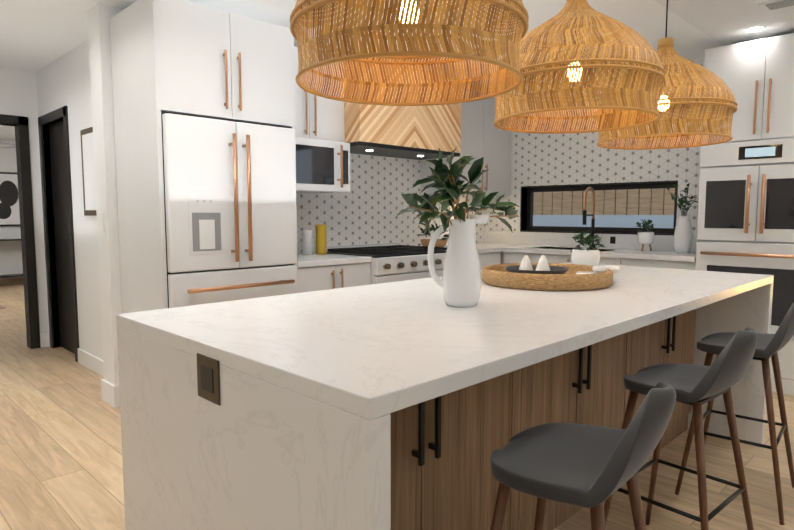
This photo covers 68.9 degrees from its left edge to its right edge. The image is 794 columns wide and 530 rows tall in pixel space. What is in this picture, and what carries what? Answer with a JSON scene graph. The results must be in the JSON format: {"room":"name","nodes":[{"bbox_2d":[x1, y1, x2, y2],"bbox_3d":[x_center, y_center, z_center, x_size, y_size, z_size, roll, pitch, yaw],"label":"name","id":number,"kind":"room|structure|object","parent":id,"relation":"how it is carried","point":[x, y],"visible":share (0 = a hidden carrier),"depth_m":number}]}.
{"room":"kitchen","nodes":[
{"label":"kitchen","id":0,"kind":"room"},
{"bbox_2d":[0,140,23,284],"bbox_3d":[-7.702,-0.835,9.262,0.210,2.500,7.000,5,7,45],"label":"wall","id":1,"kind":"structure","parent":0,"point":[10,257],"depth_m":10.07},
{"bbox_2d":[0,172,19,225],"bbox_3d":[-6.764,-1.138,10.020,0.036,0.930,0.530,5,7,45],"label":"framed picture","id":2,"kind":"object","parent":1,"relation":"attached to","point":[9,207],"visible":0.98,"depth_m":10.04},
{"bbox_2d":[0,67,48,347],"bbox_3d":[-4.446,-0.405,4.195,0.120,2.534,3.519,5,7,45],"label":"wall","id":3,"kind":"structure","parent":0,"point":[18,92],"depth_m":5.22},
{"bbox_2d":[0,114,40,348],"bbox_3d":[-3.662,-0.255,4.996,0.145,2.095,0.890,5,7,45],"label":"trim","id":4,"kind":"structure","parent":3,"relation":"attached to","point":[25,183],"depth_m":5.23},
{"bbox_2d":[36,39,102,359],"bbox_3d":[-2.482,-0.427,4.638,2.040,2.500,0.120,5,7,45],"label":"wall","id":5,"kind":"structure","parent":0,"point":[63,80],"depth_m":4.59},
{"bbox_2d":[38,106,78,361],"bbox_3d":[-2.888,-0.260,5.054,0.810,2.095,0.145,5,7,45],"label":"door","id":6,"kind":"structure","parent":5,"relation":"attached to","point":[61,193],"depth_m":5.12},
{"bbox_2d":[80,127,96,215],"bbox_3d":[-2.210,-0.682,4.234,0.480,0.640,0.032,5,7,45],"label":"wall picture","id":7,"kind":"object","parent":5,"relation":"attached to","point":[88,172],"visible":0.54,"depth_m":4.29},
{"bbox_2d":[87,3,484,385],"bbox_3d":[-0.485,-0.464,5.055,0.200,2.500,3.930,5,7,45],"label":"wall","id":8,"kind":"structure","parent":0,"point":[369,207],"depth_m":4.70},
{"bbox_2d":[40,334,119,407],"bbox_3d":[-1.160,0.853,3.558,5.590,0.140,7.160,5,7,45],"label":"baseboard","id":9,"kind":"structure","parent":8,"relation":"attached to","point":[110,392],"depth_m":4.44},
{"bbox_2d":[99,213,104,231],"bbox_3d":[-1.874,-0.271,3.670,0.080,0.120,0.007,5,7,45],"label":"switch plate","id":10,"kind":"object","parent":8,"relation":"attached to","point":[101,223],"visible":0.96,"depth_m":3.63},
{"bbox_2d":[294,46,344,137],"bbox_3d":[-0.758,-1.250,4.331,0.328,0.645,0.678,5,7,45],"label":"upper cabinet","id":11,"kind":"object","parent":8,"relation":"attached to","point":[316,116],"depth_m":4.28},
{"bbox_2d":[295,134,349,192],"bbox_3d":[-0.732,-0.739,4.350,0.401,0.373,0.668,5,7,45],"label":"microwave","id":12,"kind":"object","parent":8,"relation":"attached to","point":[322,156],"depth_m":4.26},
{"bbox_2d":[344,58,460,159],"bbox_3d":[-0.029,-1.290,4.943,0.498,0.673,1.216,5,7,45],"label":"range hood","id":13,"kind":"object","parent":8,"relation":"attached to","point":[417,132],"visible":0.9,"depth_m":4.72},
{"bbox_2d":[420,88,485,194],"bbox_3d":[0.540,-1.193,5.646,0.328,0.990,0.560,5,7,45],"label":"upper cabinet","id":14,"kind":"object","parent":8,"relation":"attached to","point":[473,113],"depth_m":5.59},
{"bbox_2d":[485,97,511,195],"bbox_3d":[0.913,-1.226,6.019,0.328,0.990,0.496,5,7,45],"label":"upper cabinet","id":15,"kind":"object","parent":8,"relation":"attached to","point":[498,141],"depth_m":5.91},
{"bbox_2d":[0,0,793,140],"bbox_3d":[-3.039,-1.739,3.789,15.600,0.276,9.560,5,7,45],"label":"ceiling","id":16,"kind":"structure","parent":0,"point":[36,35],"depth_m":3.82},
{"bbox_2d":[0,142,15,147],"bbox_3d":[-5.299,-1.842,8.331,0.976,0.329,0.976,-2,5,-20],"label":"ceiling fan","id":17,"kind":"object","parent":16,"relation":"hanging from","point":[8,147],"visible":0.04,"depth_m":8.42},
{"bbox_2d":[290,0,528,105],"bbox_3d":[0.036,-0.983,1.734,0.712,0.869,0.712,5,7,45],"label":"pendant light","id":18,"kind":"object","parent":16,"relation":"hanging from","point":[409,16],"visible":1,"depth_m":1.59},
{"bbox_2d":[491,0,665,133],"bbox_3d":[0.762,-1.047,2.461,0.712,0.869,0.712,5,7,45],"label":"pendant light","id":19,"kind":"object","parent":16,"relation":"hanging from","point":[574,64],"visible":0.9,"depth_m":2.24},
{"bbox_2d":[597,0,737,149],"bbox_3d":[1.467,-1.109,3.168,0.712,0.869,0.712,5,7,45],"label":"pendant light","id":20,"kind":"object","parent":16,"relation":"hanging from","point":[667,100],"visible":0.65,"depth_m":2.94},
{"bbox_2d":[745,26,765,31],"bbox_3d":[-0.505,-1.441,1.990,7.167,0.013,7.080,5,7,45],"label":"recessed light","id":21,"kind":"object","parent":16,"relation":"in","point":[755,29],"visible":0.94,"depth_m":3.95},
{"bbox_2d":[759,0,793,11],"bbox_3d":[2.449,-1.555,3.333,0.600,0.009,0.160,5,7,45],"label":"ceiling vent","id":22,"kind":"object","parent":16,"relation":"in","point":[772,5],"visible":0.95,"depth_m":3.48},
{"bbox_2d":[0,284,793,529],"bbox_3d":[-3.039,0.932,4.025,15.600,0.100,9.560,5,7,45],"label":"floor","id":23,"kind":"structure","parent":0,"point":[61,465],"depth_m":2.86},
{"bbox_2d":[0,239,22,277],"bbox_3d":[-6.473,-0.061,10.157,0.330,0.800,1.000,5,7,45],"label":"console table","id":24,"kind":"object","parent":23,"relation":"on","point":[11,275],"depth_m":9.87},
{"bbox_2d":[110,0,297,313],"bbox_3d":[-1.172,-0.304,3.701,0.745,2.420,0.910,5,7,45],"label":"tall cabinet","id":25,"kind":"object","parent":23,"relation":"on","point":[204,121],"visible":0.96,"depth_m":3.40},
{"bbox_2d":[297,261,371,292],"bbox_3d":[-0.657,0.413,4.367,0.628,0.874,0.665,5,7,45],"label":"base cabinet","id":26,"kind":"object","parent":23,"relation":"on","point":[318,272],"depth_m":4.09},
{"bbox_2d":[297,253,371,268],"bbox_3d":[-0.651,-0.042,4.322,0.643,0.040,0.665,5,7,45],"label":"countertop","id":27,"kind":"structure","parent":26,"relation":"on","point":[303,261],"depth_m":4.15},
{"bbox_2d":[302,229,316,254],"bbox_3d":[-0.700,-0.175,4.508,0.083,0.190,0.083,4,6,36],"label":"canister","id":28,"kind":"object","parent":27,"relation":"on","point":[307,249],"depth_m":4.48},
{"bbox_2d":[315,224,326,254],"bbox_3d":[-0.601,-0.203,4.577,0.087,0.235,0.087,4,6,36],"label":"canister","id":29,"kind":"object","parent":27,"relation":"on","point":[321,248],"depth_m":4.54},
{"bbox_2d":[327,243,446,284],"bbox_3d":[-0.054,0.325,4.878,0.754,0.960,0.910,5,7,45],"label":"range","id":30,"kind":"object","parent":23,"relation":"on","point":[393,262],"visible":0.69,"depth_m":4.57},
{"bbox_2d":[116,262,773,529],"bbox_3d":[0.534,0.561,2.473,1.200,0.914,2.867,5,7,45],"label":"kitchen island","id":31,"kind":"object","parent":23,"relation":"on","point":[407,405],"visible":0.85,"depth_m":1.65},
{"bbox_2d":[396,147,518,306],"bbox_3d":[0.199,-0.136,2.016,0.368,0.553,0.521,5,7,45],"label":"pitcher","id":32,"kind":"object","parent":31,"relation":"on","point":[460,282],"visible":1,"depth_m":1.97},
{"bbox_2d":[481,255,619,290],"bbox_3d":[0.684,0.020,2.662,0.584,0.128,0.584,5,7,45],"label":"tray","id":33,"kind":"object","parent":31,"relation":"on","point":[542,274],"visible":1,"depth_m":2.48},
{"bbox_2d":[570,230,604,265],"bbox_3d":[1.118,-0.093,3.399,0.198,0.224,0.190,5,7,45],"label":"plant pot","id":34,"kind":"object","parent":31,"relation":"on","point":[588,256],"visible":0.94,"depth_m":3.35},
{"bbox_2d":[478,253,500,270],"bbox_3d":[0.497,0.311,5.522,0.628,0.874,0.775,5,7,45],"label":"base cabinet","id":35,"kind":"object","parent":23,"relation":"on","point":[485,259],"depth_m":5.40},
{"bbox_2d":[444,245,500,252],"bbox_3d":[0.503,-0.144,5.477,0.643,0.040,0.775,5,7,45],"label":"countertop","id":36,"kind":"structure","parent":35,"relation":"on","point":[480,249],"depth_m":5.42},
{"bbox_2d":[417,223,448,246],"bbox_3d":[0.357,-0.277,5.366,0.300,0.244,0.347,5,7,45],"label":"potted plant","id":37,"kind":"object","parent":36,"relation":"on","point":[442,242],"visible":0.52,"depth_m":5.31},
{"bbox_2d":[500,251,503,263],"bbox_3d":[1.000,0.268,6.013,0.647,0.873,0.567,5,7,45],"label":"base cabinet","id":38,"kind":"object","parent":23,"relation":"on","point":[502,253],"depth_m":5.59},
{"bbox_2d":[504,251,531,263],"bbox_3d":[1.335,0.297,5.681,0.299,0.873,0.567,5,7,45],"label":"base cabinet","id":39,"kind":"object","parent":23,"relation":"on","point":[509,256],"depth_m":5.48},
{"bbox_2d":[532,255,619,264],"bbox_3d":[1.739,0.333,5.281,0.839,0.873,0.567,5,7,45],"label":"base cabinet","id":40,"kind":"object","parent":23,"relation":"on","point":[535,258],"depth_m":5.12},
{"bbox_2d":[490,381,675,529],"bbox_3d":[0.412,0.679,1.363,0.417,0.875,0.427,4,6,37],"label":"stool","id":41,"kind":"object","parent":23,"relation":"on","point":[593,468],"visible":1,"depth_m":1.25},
{"bbox_2d":[620,259,695,269],"bbox_3d":[2.240,0.376,4.784,0.575,0.873,0.567,5,7,45],"label":"base cabinet","id":42,"kind":"object","parent":23,"relation":"on","point":[655,263],"depth_m":4.55},
{"bbox_2d":[476,243,695,262],"bbox_3d":[1.596,-0.133,5.360,2.360,0.041,0.598,5,7,45],"label":"countertop","id":43,"kind":"structure","parent":42,"relation":"on","point":[524,248],"depth_m":4.93},
{"bbox_2d":[560,247,619,250],"bbox_3d":[1.621,-0.030,5.333,0.769,0.238,0.359,5,7,45],"label":"sink","id":44,"kind":"object","parent":43,"relation":"in","point":[561,248],"depth_m":5.35},
{"bbox_2d":[582,187,615,246],"bbox_3d":[1.850,-0.433,5.310,0.223,0.566,0.246,5,7,45],"label":"faucet","id":45,"kind":"object","parent":43,"relation":"on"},
{"bbox_2d":[636,219,654,250],"bbox_3d":[2.090,-0.255,4.893,0.177,0.277,0.175,5,7,45],"label":"potted plant","id":46,"kind":"object","parent":43,"relation":"on","point":[645,237],"visible":1,"depth_m":4.86},
{"bbox_2d":[667,183,697,252],"bbox_3d":[2.317,-0.377,4.709,0.226,0.557,0.281,5,7,45],"label":"vase","id":47,"kind":"object","parent":43,"relation":"on","point":[683,235],"visible":1,"depth_m":4.67},
{"bbox_2d":[604,327,757,529],"bbox_3d":[0.976,0.624,1.984,0.427,0.875,0.417,-4,7,-41],"label":"stool","id":48,"kind":"object","parent":23,"relation":"on","point":[696,387],"visible":0.96,"depth_m":1.88},
{"bbox_2d":[675,303,793,524],"bbox_3d":[1.519,0.575,2.542,0.417,0.875,0.427,4,7,40],"label":"stool","id":49,"kind":"object","parent":23,"relation":"on","point":[768,346],"visible":0.88,"depth_m":2.46},
{"bbox_2d":[695,33,793,395],"bbox_3d":[2.683,-0.348,4.199,0.780,2.420,0.680,5,7,45],"label":"tall cabinet","id":50,"kind":"object","parent":23,"relation":"on","point":[745,223],"visible":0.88,"depth_m":3.99},
{"bbox_2d":[485,59,703,235],"bbox_3d":[3.346,-0.385,4.159,6.900,2.500,0.200,5,7,45],"label":"wall","id":51,"kind":"structure","parent":0,"point":[537,159],"depth_m":5.51},
{"bbox_2d":[484,231,696,250],"bbox_3d":[1.802,-0.237,5.559,2.360,0.130,0.014,5,7,45],"label":"backsplash","id":52,"kind":"structure","parent":51,"relation":"attached to","point":[660,243],"depth_m":5.68},
{"bbox_2d":[520,180,677,234],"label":"window","id":53,"kind":"structure","parent":51,"relation":"in","point":[530,227],"depth_m":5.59}
]}

